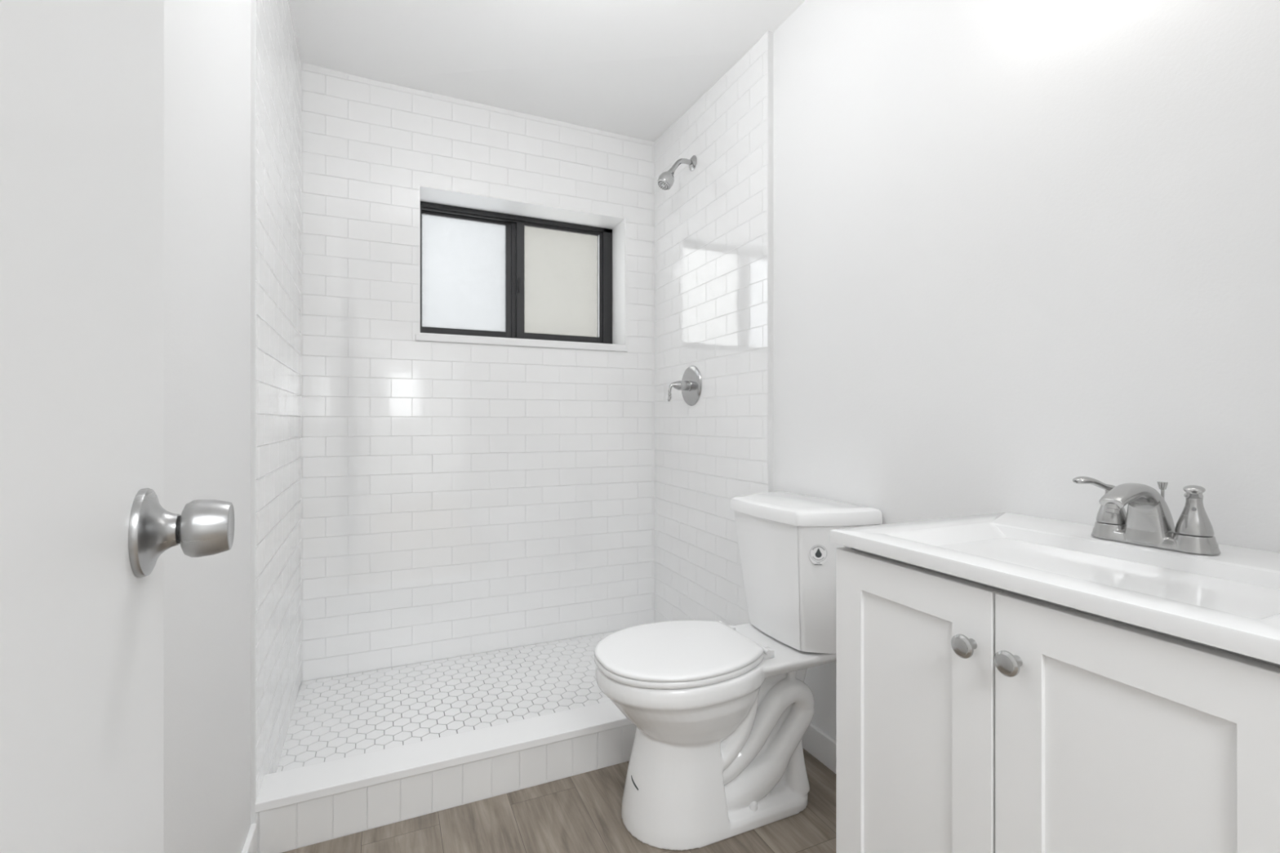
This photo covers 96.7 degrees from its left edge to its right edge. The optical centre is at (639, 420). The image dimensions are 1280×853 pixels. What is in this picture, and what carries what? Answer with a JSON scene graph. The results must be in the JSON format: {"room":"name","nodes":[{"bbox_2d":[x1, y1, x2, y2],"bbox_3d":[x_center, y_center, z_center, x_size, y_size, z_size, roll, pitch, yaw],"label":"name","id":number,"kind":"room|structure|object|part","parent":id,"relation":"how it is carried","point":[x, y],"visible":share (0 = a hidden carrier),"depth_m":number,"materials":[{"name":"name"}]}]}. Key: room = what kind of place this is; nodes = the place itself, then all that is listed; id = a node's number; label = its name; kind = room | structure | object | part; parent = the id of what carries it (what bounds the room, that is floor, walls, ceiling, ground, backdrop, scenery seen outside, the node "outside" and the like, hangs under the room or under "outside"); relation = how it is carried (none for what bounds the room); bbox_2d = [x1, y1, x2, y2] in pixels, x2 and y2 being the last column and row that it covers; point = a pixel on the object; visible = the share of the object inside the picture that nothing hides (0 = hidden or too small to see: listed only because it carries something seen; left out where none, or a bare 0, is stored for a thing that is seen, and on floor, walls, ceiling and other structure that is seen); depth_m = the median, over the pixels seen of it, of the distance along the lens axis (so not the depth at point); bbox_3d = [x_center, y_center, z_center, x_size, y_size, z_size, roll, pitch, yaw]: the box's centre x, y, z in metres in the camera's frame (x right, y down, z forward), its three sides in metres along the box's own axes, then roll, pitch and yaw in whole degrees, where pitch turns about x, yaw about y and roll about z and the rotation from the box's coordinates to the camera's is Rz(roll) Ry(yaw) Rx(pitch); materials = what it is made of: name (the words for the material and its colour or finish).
{"room":"bathroom","nodes":[
{"label":"bathroom","id":0,"kind":"room"},
{"bbox_2d":[164,0,301,852],"bbox_3d":[-0.783,-0.240,0.859,0.167,2.560,2.886,0,0,-24],"label":"wall","id":1,"kind":"structure","parent":0,"point":[207,42],"depth_m":1.16,"materials":[{"name":"white paint"}]},
{"bbox_2d":[241,822,257,852],"bbox_3d":[-0.542,0.995,0.513,0.013,0.091,1.818,0,0,-24],"label":"baseboard","id":2,"kind":"structure","parent":1,"relation":"attached to","point":[250,846],"depth_m":1.30,"materials":[{"name":"white paint"}]},
{"bbox_2d":[250,0,255,824],"bbox_3d":[-0.914,-0.230,1.343,0.010,2.360,0.004,0,0,-24],"label":"trim","id":3,"kind":"structure","parent":1,"relation":"attached to","point":[252,2],"depth_m":1.34,"materials":[{"name":"white"}]},
{"bbox_2d":[255,700,633,813],"bbox_3d":[-0.260,0.916,1.701,1.492,0.023,0.124,0,0,-24],"label":"shower curb top","id":4,"kind":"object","parent":1,"relation":"attached to","point":[310,782],"depth_m":1.54,"materials":[{"name":"white stone"}]},
{"bbox_2d":[256,724,635,852],"bbox_3d":[-0.261,0.985,1.700,1.491,0.111,0.112,0,0,-24],"label":"shower curb tiles","id":5,"kind":"structure","parent":1,"relation":"attached to","point":[310,822],"depth_m":1.51,"materials":[{"name":"tile"}]},
{"bbox_2d":[301,62,654,682],"bbox_3d":[-0.653,-0.240,2.635,1.850,2.560,0.254,0,0,-24],"label":"wall","id":6,"kind":"structure","parent":0,"point":[458,499],"depth_m":2.42,"materials":[{"name":"tile"}]},
{"bbox_2d":[420,201,612,343],"bbox_3d":[-0.577,-0.674,2.749,0.927,0.611,0.079,0,0,-24],"label":"window","id":7,"kind":"structure","parent":6,"relation":"in","point":[514,225],"depth_m":2.74,"materials":[{"name":"black metal"}]},
{"bbox_3d":[-0.809,-0.679,2.669,0.418,0.578,0.022,0,0,-24],"label":"sash","id":8,"kind":"part","parent":7,"relation":"part of","materials":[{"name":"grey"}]},
{"bbox_3d":[-0.393,-0.678,2.823,0.442,0.576,0.022,0,0,-24],"label":"sash","id":9,"kind":"part","parent":7,"relation":"part of","materials":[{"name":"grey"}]},
{"bbox_2d":[415,332,627,351],"bbox_3d":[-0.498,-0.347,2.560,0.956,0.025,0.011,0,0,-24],"label":"trim","id":10,"kind":"structure","parent":6,"relation":"attached to","point":[418,337],"depth_m":2.53,"materials":[{"name":"white stone"}]},
{"bbox_2d":[418,185,626,344],"bbox_3d":[-0.541,-0.676,2.669,0.935,0.615,0.222,0,0,-24],"label":"window reveal","id":11,"kind":"structure","parent":6,"relation":"attached to","point":[427,194],"depth_m":2.71,"materials":[{"name":"white paint"}]},
{"bbox_2d":[288,0,805,142],"bbox_3d":[-0.058,-1.478,1.260,1.820,0.284,3.250,0,0,-24],"label":"ceiling","id":12,"kind":"structure","parent":0,"point":[628,68],"depth_m":2.08,"materials":[{"name":"white paint"}]},
{"bbox_2d":[276,631,835,852],"bbox_3d":[0.275,1.065,-0.126,4.000,0.110,5.546,0,0,-24],"label":"floor","id":13,"kind":"structure","parent":0,"point":[343,716],"depth_m":1.76,"materials":[{"name":"white tile"}]},
{"bbox_2d":[594,491,882,850],"bbox_3d":[0.228,0.637,1.574,0.723,0.806,0.449,0,0,-24],"label":"toilet","id":14,"kind":"object","parent":13,"relation":"on","point":[721,713],"visible":0.98,"depth_m":1.48,"materials":[{"name":"white ceramic"}]},
{"bbox_3d":[0.093,0.618,1.514,0.426,0.016,0.366,0,0,-24],"label":"seat","id":15,"kind":"part","parent":14,"relation":"part of","materials":[{"name":"white plastic"}]},
{"bbox_3d":[0.093,0.602,1.514,0.426,0.014,0.366,0,0,-24],"label":"lid","id":16,"kind":"part","parent":14,"relation":"part of","materials":[{"name":"white plastic"}]},
{"bbox_3d":[0.446,0.452,1.671,0.226,0.355,0.415,0,0,-24],"label":"tank","id":17,"kind":"part","parent":14,"relation":"part of","materials":[{"name":"white ceramic"}]},
{"bbox_3d":[0.446,0.255,1.671,0.247,0.042,0.449,0,0,-24],"label":"tank lid","id":18,"kind":"part","parent":14,"relation":"part of","materials":[{"name":"white ceramic"}]},
{"bbox_2d":[835,546,1279,852],"bbox_3d":[0.678,0.630,0.852,0.499,0.820,0.595,0,0,-24],"label":"vanity cabinet","id":19,"kind":"object","parent":13,"relation":"on","point":[972,717],"visible":1,"depth_m":0.72,"materials":[{"name":"white paint"}]},
{"bbox_3d":[0.424,0.586,0.904,0.020,0.709,0.292,0,0,-24],"label":"door","id":20,"kind":"part","parent":19,"relation":"part of","materials":[{"name":"white paint"}]},
{"bbox_3d":[0.450,0.310,0.787,0.029,0.032,0.032,0,0,-24],"label":"knob","id":21,"kind":"part","parent":19,"relation":"part of","materials":[{"name":"silver metal"}]},
{"bbox_3d":[0.475,0.310,0.731,0.029,0.032,0.032,0,0,-24],"label":"knob","id":22,"kind":"part","parent":19,"relation":"part of","materials":[{"name":"silver metal"}]},
{"bbox_2d":[829,512,1279,664],"bbox_3d":[0.689,0.253,0.853,0.484,0.112,0.612,0,0,-24],"label":"sink","id":23,"kind":"object","parent":19,"relation":"in","point":[1229,600],"visible":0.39,"depth_m":0.79,"materials":[{"name":"white ceramic"}]},
{"bbox_2d":[1072,476,1221,555],"bbox_3d":[0.780,0.144,0.891,0.156,0.103,0.168,0,0,-24],"label":"faucet","id":24,"kind":"object","parent":23,"relation":"on","point":[1148,521],"visible":1,"depth_m":0.88,"materials":[{"name":"silver metal"}]},
{"bbox_3d":[0.764,0.106,0.953,0.075,0.026,0.024,0,0,-2],"label":"lever","id":25,"kind":"part","parent":24,"relation":"part of","materials":[{"name":"silver metal"}]},
{"bbox_3d":[0.792,0.141,0.954,0.042,0.058,0.042,0,0,-24],"label":"handle","id":26,"kind":"part","parent":24,"relation":"part of","materials":[{"name":"silver metal"}]},
{"bbox_3d":[0.845,0.145,0.920,0.013,0.093,0.013,0,0,-24],"label":"lift rod","id":27,"kind":"part","parent":24,"relation":"part of","materials":[{"name":"silver metal"}]},
{"bbox_3d":[0.836,0.141,0.857,0.042,0.058,0.042,0,0,-24],"label":"handle","id":28,"kind":"part","parent":24,"relation":"part of","materials":[{"name":"silver metal"}]},
{"bbox_3d":[0.816,0.106,0.837,0.024,0.026,0.075,0,0,44],"label":"lever","id":29,"kind":"part","parent":24,"relation":"part of","materials":[{"name":"silver metal"}]},
{"bbox_3d":[0.545,0.586,0.631,0.020,0.709,0.298,0,0,-24],"label":"door","id":30,"kind":"part","parent":19,"relation":"part of","materials":[{"name":"white paint"}]},
{"bbox_2d":[654,0,1279,740],"bbox_3d":[0.738,-0.240,1.536,0.202,2.560,2.886,0,0,-24],"label":"wall","id":31,"kind":"structure","parent":0,"point":[1023,250],"depth_m":1.30,"materials":[{"name":"white paint"}]},
{"bbox_2d":[657,155,697,190],"bbox_3d":[0.153,-1.058,2.415,0.168,0.166,0.067,0,0,-24],"label":"shower fixture","id":32,"kind":"object","parent":31,"relation":"attached to","point":[665,180],"visible":1,"depth_m":2.40,"materials":[{"name":"silver metal"}]},
{"bbox_3d":[0.179,-1.087,2.427,0.112,0.069,0.021,0,0,-24],"label":"arm","id":33,"kind":"part","parent":32,"relation":"part of","materials":[{"name":"silver metal"}]},
{"bbox_2d":[667,365,702,405],"bbox_3d":[0.171,-0.152,2.435,0.119,0.173,0.173,0,0,-24],"label":"shower valve","id":34,"kind":"object","parent":31,"relation":"attached to","point":[691,384],"visible":1,"depth_m":2.42,"materials":[{"name":"silver metal"}]},
{"bbox_3d":[0.148,-0.128,2.425,0.069,0.091,0.042,0,0,-24],"label":"lever","id":35,"kind":"part","parent":34,"relation":"part of","materials":[{"name":"silver metal"}]},
{"bbox_2d":[767,31,773,492],"bbox_3d":[0.450,-0.203,1.963,0.022,2.285,0.005,0,0,-24],"label":"trim","id":36,"kind":"structure","parent":31,"relation":"attached to","point":[770,34],"depth_m":1.96,"materials":[{"name":"white"}]},
{"bbox_2d":[801,723,835,773],"bbox_3d":[0.621,0.995,1.589,0.013,0.091,0.799,0,0,-24],"label":"baseboard","id":37,"kind":"structure","parent":31,"relation":"attached to","point":[817,743],"depth_m":1.73,"materials":[{"name":"white paint"}]},
{"bbox_3d":[0.537,-0.240,-0.067,1.513,2.560,0.120,0,0,-24],"label":"wall","id":38,"kind":"structure","parent":0,"visible":0},
{"bbox_2d":[0,0,234,852],"bbox_3d":[-0.190,0.019,0.122,0.089,2.018,0.813,0,0,-29],"label":"door","id":39,"kind":"structure","parent":38,"relation":"in","point":[86,529],"depth_m":0.32,"materials":[{"name":"white paint"}]},
{"bbox_3d":[-0.328,0.081,0.432,0.032,0.043,0.043,0,0,-24],"label":"knob","id":40,"kind":"part","parent":39,"relation":"part of","materials":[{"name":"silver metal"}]},
{"label":"outside","id":41,"kind":"structure","parent":0,"visible":0},
{"bbox_2d":[524,226,597,337],"bbox_3d":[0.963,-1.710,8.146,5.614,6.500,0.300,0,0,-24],"label":"window pane","id":42,"kind":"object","parent":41,"point":[561,268],"depth_m":7.11,"materials":[{"name":"beige glass"}]},
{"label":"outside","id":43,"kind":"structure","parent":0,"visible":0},
{"bbox_2d":[422,214,505,331],"bbox_3d":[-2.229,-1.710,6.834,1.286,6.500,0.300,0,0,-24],"label":"window pane","id":44,"kind":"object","parent":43,"point":[464,261],"depth_m":6.73,"materials":[{"name":"white glass"}]}
]}

